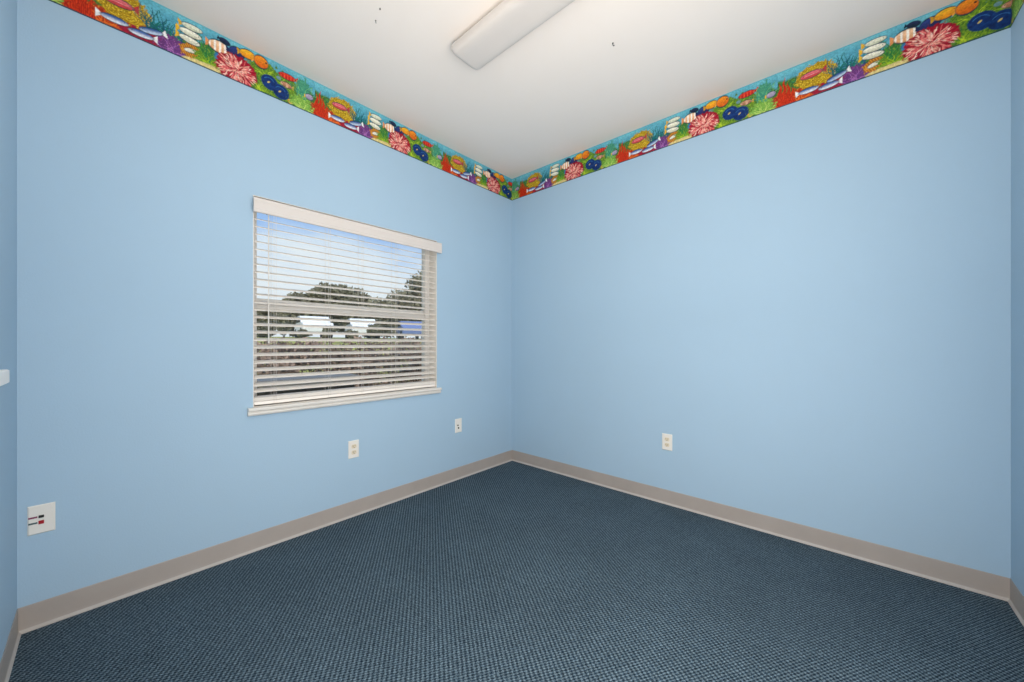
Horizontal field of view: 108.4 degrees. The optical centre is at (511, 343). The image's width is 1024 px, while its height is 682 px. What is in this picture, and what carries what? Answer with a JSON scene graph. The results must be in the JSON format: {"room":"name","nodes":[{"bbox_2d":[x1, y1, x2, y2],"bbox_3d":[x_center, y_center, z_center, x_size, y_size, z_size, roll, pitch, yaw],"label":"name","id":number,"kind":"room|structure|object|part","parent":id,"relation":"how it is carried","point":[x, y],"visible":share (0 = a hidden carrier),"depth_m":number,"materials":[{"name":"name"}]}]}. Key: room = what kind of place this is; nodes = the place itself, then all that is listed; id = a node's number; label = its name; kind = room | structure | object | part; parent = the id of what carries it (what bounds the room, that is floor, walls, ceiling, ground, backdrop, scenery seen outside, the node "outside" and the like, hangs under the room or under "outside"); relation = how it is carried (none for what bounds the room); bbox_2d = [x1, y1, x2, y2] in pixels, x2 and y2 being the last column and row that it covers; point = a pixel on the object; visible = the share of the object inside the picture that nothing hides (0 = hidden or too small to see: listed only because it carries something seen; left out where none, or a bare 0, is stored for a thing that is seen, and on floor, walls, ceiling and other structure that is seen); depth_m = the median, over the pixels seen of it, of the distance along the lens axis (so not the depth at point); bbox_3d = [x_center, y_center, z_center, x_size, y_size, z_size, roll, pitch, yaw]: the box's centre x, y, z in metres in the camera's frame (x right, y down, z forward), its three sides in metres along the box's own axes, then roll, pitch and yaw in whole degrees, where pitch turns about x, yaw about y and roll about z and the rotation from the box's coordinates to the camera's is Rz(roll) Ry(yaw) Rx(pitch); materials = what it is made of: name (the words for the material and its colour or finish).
{"room":"empty room","nodes":[
{"label":"empty room","id":0,"kind":"room"},
{"bbox_2d":[0,0,16,661],"bbox_3d":[-0.887,-0.232,0.397,2.954,2.740,0.160,0,0,42],"label":"wall","id":1,"kind":"structure","parent":0,"point":[8,8],"depth_m":1.31,"materials":[{"name":"blue paint"}]},
{"bbox_2d":[0,369,8,385],"bbox_3d":[-1.121,0.095,0.742,0.955,0.040,0.040,0,0,42],"label":"wall ledge","id":2,"kind":"object","parent":1,"relation":"attached to","point":[4,373],"visible":1,"depth_m":1.02,"materials":[{"name":"white paint"}]},
{"bbox_2d":[0,609,20,681],"bbox_3d":[-0.830,1.087,0.461,2.954,0.102,0.011,0,0,42],"label":"baseboard","id":3,"kind":"structure","parent":1,"relation":"attached to","point":[8,657],"depth_m":1.30,"materials":[{"name":"grey plastic"}]},
{"bbox_2d":[17,0,511,608],"bbox_3d":[-1.026,-0.232,2.575,0.160,2.740,3.217,0,0,42],"label":"wall","id":4,"kind":"structure","parent":0,"point":[141,165],"depth_m":1.79,"materials":[{"name":"blue paint"}]},
{"bbox_2d":[27,502,54,535],"bbox_3d":[-1.891,0.705,1.484,0.009,0.115,0.070,0,0,42],"label":"outlet","id":5,"kind":"object","parent":4,"relation":"attached to","point":[40,518],"visible":1,"depth_m":1.48,"materials":[{"name":"white plastic"}]},
{"bbox_2d":[18,450,511,633],"bbox_3d":[-0.963,1.087,2.518,0.011,0.102,2.897,0,0,42],"label":"baseboard","id":6,"kind":"structure","parent":4,"relation":"attached to","point":[46,612],"depth_m":1.89,"materials":[{"name":"grey plastic"}]},
{"bbox_2d":[247,195,441,416],"bbox_3d":[-1.051,-0.210,2.515,0.183,1.208,1.279,0,0,42],"label":"window","id":7,"kind":"structure","parent":4,"relation":"in","point":[263,409],"depth_m":2.47,"materials":[{"name":"white plastic"}]},
{"bbox_3d":[-1.099,-0.230,2.560,0.040,0.063,1.144,0,0,42],"label":"meeting rail","id":8,"kind":"part","parent":7,"relation":"part of","materials":[{"name":"white plastic"}]},
{"bbox_3d":[-1.032,0.371,2.498,0.133,0.047,1.279,0,0,42],"label":"sill","id":9,"kind":"part","parent":7,"relation":"part of","materials":[{"name":"white paint"}]},
{"bbox_2d":[253,197,441,404],"bbox_3d":[-1.012,-0.227,2.495,0.100,1.135,1.256,0,0,42],"label":"window blind","id":10,"kind":"object","parent":7,"relation":"attached to","point":[260,205],"visible":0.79,"depth_m":2.38,"materials":[{"name":"white paint"}]},
{"bbox_3d":[-1.145,-0.209,2.330,0.001,1.070,0.002,0,0,42],"label":"lift cord","id":11,"kind":"part","parent":10,"relation":"part of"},
{"bbox_3d":[-1.032,0.330,2.501,0.050,0.020,1.213,0,0,42],"label":"rail","id":12,"kind":"part","parent":10,"relation":"part of","materials":[{"name":"white plastic"}]},
{"bbox_3d":[-0.862,-0.204,2.690,0.056,1.080,0.002,0,0,42],"label":"ladder cord","id":13,"kind":"part","parent":10,"relation":"part of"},
{"bbox_2d":[348,439,358,458],"bbox_3d":[-1.041,0.696,2.432,0.008,0.115,0.070,0,0,42],"label":"electrical outlet","id":14,"kind":"object","parent":4,"relation":"attached to","point":[353,446],"visible":1,"depth_m":2.43,"materials":[{"name":"white plastic"}]},
{"bbox_2d":[455,418,461,432],"bbox_3d":[-0.447,0.687,3.094,0.009,0.115,0.070,0,0,42],"label":"outlet","id":15,"kind":"object","parent":4,"relation":"attached to","point":[458,422],"visible":1,"depth_m":3.09,"materials":[{"name":"white plastic"}]},
{"bbox_2d":[9,461,1023,681],"bbox_3d":[0.133,1.188,1.536,3.274,0.100,3.217,0,0,42],"label":"floor","id":16,"kind":"structure","parent":0,"point":[512,571],"depth_m":1.57,"materials":[{"name":"carpet"}]},
{"bbox_2d":[152,0,959,178],"bbox_3d":[0.133,-1.662,1.536,3.274,0.120,3.217,0,0,42],"label":"ceiling","id":17,"kind":"structure","parent":0,"point":[563,90],"depth_m":2.06,"materials":[{"name":"paint"}]},
{"bbox_2d":[451,0,574,69],"bbox_3d":[0.200,-1.567,1.617,1.235,0.070,0.196,0,0,42],"label":"fluorescent fixture","id":18,"kind":"object","parent":17,"relation":"attached to","point":[510,21],"visible":1,"depth_m":1.80,"materials":[{"name":"white plastic"}]},
{"bbox_2d":[512,28,1010,577],"bbox_3d":[1.153,-0.232,2.674,2.954,2.740,0.160,0,0,42],"label":"wall","id":19,"kind":"structure","parent":0,"point":[811,296],"depth_m":2.09,"materials":[{"name":"blue paint"}]},
{"bbox_2d":[49,0,1023,199],"bbox_3d":[0.133,-1.498,1.536,2.952,0.208,2.895,0,0,42],"label":"wallpaper border","id":20,"kind":"object","parent":19,"relation":"attached to","point":[960,22],"visible":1,"depth_m":2.08,"materials":[{"name":"paper"}]},
{"bbox_2d":[662,433,671,450],"bbox_3d":[1.097,0.697,2.612,0.070,0.115,0.008,0,0,42],"label":"electrical outlet","id":21,"kind":"object","parent":19,"relation":"attached to","point":[666,438],"visible":1,"depth_m":2.61,"materials":[{"name":"white plastic"}]},
{"bbox_2d":[512,450,1009,601],"bbox_3d":[1.096,1.087,2.610,2.954,0.102,0.011,0,0,42],"label":"baseboard","id":22,"kind":"structure","parent":19,"relation":"attached to","point":[981,582],"depth_m":2.10,"materials":[{"name":"grey plastic"}]},
{"bbox_2d":[1011,3,1023,595],"bbox_3d":[1.292,-0.232,0.496,0.160,2.740,3.217,0,0,42],"label":"wall","id":23,"kind":"structure","parent":0,"point":[1017,28],"depth_m":1.57,"materials":[{"name":"blue paint"}]},
{"bbox_2d":[1008,578,1023,626],"bbox_3d":[1.229,1.087,0.553,0.011,0.102,2.897,0,0,42],"label":"baseboard","id":24,"kind":"structure","parent":23,"relation":"attached to","point":[1016,601],"depth_m":1.56,"materials":[{"name":"grey plastic"}]},
{"label":"outside","id":25,"kind":"structure","parent":0,"visible":0},
{"bbox_2d":[257,337,421,384],"bbox_3d":[-16.115,0.128,38.187,69.830,2.380,90.000,0,0,42],"label":"ground","id":26,"kind":"structure","parent":25,"point":[293,342],"depth_m":17.08,"materials":[{"name":"green plant"}]},
{"bbox_2d":[257,321,271,337],"bbox_3d":[-12.865,-0.708,19.078,0.674,0.889,0.887,0,0,42],"label":"brush","id":27,"kind":"object","parent":26,"relation":"on","point":[262,328],"visible":0.61,"depth_m":18.98,"materials":[{"name":"green plant"}]},
{"bbox_2d":[257,311,283,337],"bbox_3d":[-18.990,-1.736,28.113,2.910,2.877,2.894,0,0,42],"label":"tree","id":28,"kind":"object","parent":26,"relation":"on","point":[259,313],"visible":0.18,"depth_m":27.73,"materials":[{"name":"green plant"}]},
{"bbox_2d":[276,322,290,337],"bbox_3d":[-12.255,-0.717,19.833,0.771,0.905,0.778,0,0,42],"label":"brush","id":29,"kind":"object","parent":26,"relation":"on","point":[279,328],"visible":0.66,"depth_m":19.72,"materials":[{"name":"green plant"}]},
{"bbox_2d":[281,291,312,337],"bbox_3d":[-20.111,-2.728,35.075,3.868,4.585,3.830,0,0,42],"label":"tree","id":30,"kind":"object","parent":26,"relation":"on","point":[284,314],"visible":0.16,"depth_m":33.87,"materials":[{"name":"green plant"}]},
{"bbox_2d":[296,329,308,337],"bbox_3d":[-10.620,-0.500,18.758,0.593,0.527,0.651,0,0,42],"label":"brush","id":31,"kind":"object","parent":26,"relation":"on","point":[298,335],"visible":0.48,"depth_m":18.64,"materials":[{"name":"green plant"}]},
{"bbox_2d":[257,374,359,395],"bbox_3d":[-2.138,0.825,3.837,0.480,0.965,0.920,0,0,42],"label":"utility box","id":32,"kind":"object","parent":26,"relation":"on","point":[332,375],"visible":0.21,"depth_m":3.65,"materials":[{"name":"metal"}]},
{"bbox_3d":[-2.138,0.375,3.837,0.480,0.065,0.920,0,0,42],"label":"lid","id":33,"kind":"part","parent":32,"relation":"part of","materials":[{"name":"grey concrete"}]},
{"bbox_2d":[294,316,333,337],"bbox_3d":[-13.110,-1.057,24.329,1.760,1.449,4.481,0,0,-36],"label":"car","id":34,"kind":"object","parent":26,"relation":"on","point":[302,322],"visible":0.42,"depth_m":22.98,"materials":[{"name":"white paint"}]},
{"bbox_2d":[303,281,350,337],"bbox_3d":[-15.799,-2.835,31.613,3.744,5.054,3.810,0,0,42],"label":"tree","id":35,"kind":"object","parent":26,"relation":"on","point":[317,289],"visible":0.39,"depth_m":30.81,"materials":[{"name":"green plant"}]},
{"bbox_2d":[320,328,336,337],"bbox_3d":[-9.766,-0.627,19.598,0.794,0.758,0.724,0,0,18],"label":"brush","id":36,"kind":"object","parent":26,"relation":"on","point":[324,329],"visible":0.44,"depth_m":19.51,"materials":[{"name":"green plant"}]},
{"bbox_2d":[257,336,421,386],"bbox_3d":[-1.942,0.620,5.574,1.274,1.456,5.616,0,0,42],"label":"hedge","id":37,"kind":"object","parent":26,"relation":"on","point":[266,350],"visible":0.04,"depth_m":4.87,"materials":[{"name":"green plant"}]},
{"bbox_2d":[345,329,358,337],"bbox_3d":[-8.950,-0.525,20.599,0.728,0.563,0.730,0,0,42],"label":"brush","id":38,"kind":"object","parent":26,"relation":"on","point":[349,330],"visible":0.47,"depth_m":20.50,"materials":[{"name":"green plant"}]},
{"bbox_2d":[337,286,371,331],"bbox_3d":[-16.696,-3.253,38.902,4.575,5.629,4.618,0,0,42],"label":"tree","id":39,"kind":"object","parent":26,"relation":"on","point":[357,293],"visible":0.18,"depth_m":38.10,"materials":[{"name":"green plant"}]},
{"bbox_2d":[345,318,377,338],"bbox_3d":[-10.938,-1.057,26.752,1.760,1.449,4.481,0,0,-30],"label":"car","id":40,"kind":"object","parent":26,"relation":"on","point":[347,323],"visible":0.37,"depth_m":25.64,"materials":[{"name":"white paint"}]},
{"bbox_2d":[366,324,382,338],"bbox_3d":[-8.460,-0.755,22.581,1.173,1.000,1.083,0,0,42],"label":"brush","id":41,"kind":"object","parent":26,"relation":"on","point":[369,325],"visible":0.71,"depth_m":22.45,"materials":[{"name":"green plant"}]},
{"bbox_2d":[358,296,397,338],"bbox_3d":[-12.673,-2.426,35.012,3.913,4.242,3.864,0,0,42],"label":"tree","id":42,"kind":"object","parent":26,"relation":"on","point":[378,301],"visible":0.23,"depth_m":34.39,"materials":[{"name":"green plant"}]},
{"bbox_2d":[386,289,419,338],"bbox_3d":[-12.981,-3.413,43.070,4.270,5.948,4.250,0,0,-21],"label":"tree","id":43,"kind":"object","parent":26,"relation":"on","point":[388,296],"visible":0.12,"depth_m":42.18,"materials":[{"name":"green plant"}]},
{"bbox_2d":[396,321,421,338],"bbox_3d":[-8.225,-1.057,29.780,1.760,1.449,4.481,0,0,-23],"label":"car","id":44,"kind":"object","parent":26,"relation":"on","point":[399,325],"visible":0.52,"depth_m":28.32,"materials":[{"name":"blue paint"}]},
{"bbox_2d":[400,271,421,321],"bbox_3d":[-9.298,-4.002,38.953,4.842,7.378,4.964,0,0,21],"label":"tree","id":45,"kind":"object","parent":26,"relation":"on","point":[413,282],"visible":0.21,"depth_m":37.53,"materials":[{"name":"green plant"}]}
]}

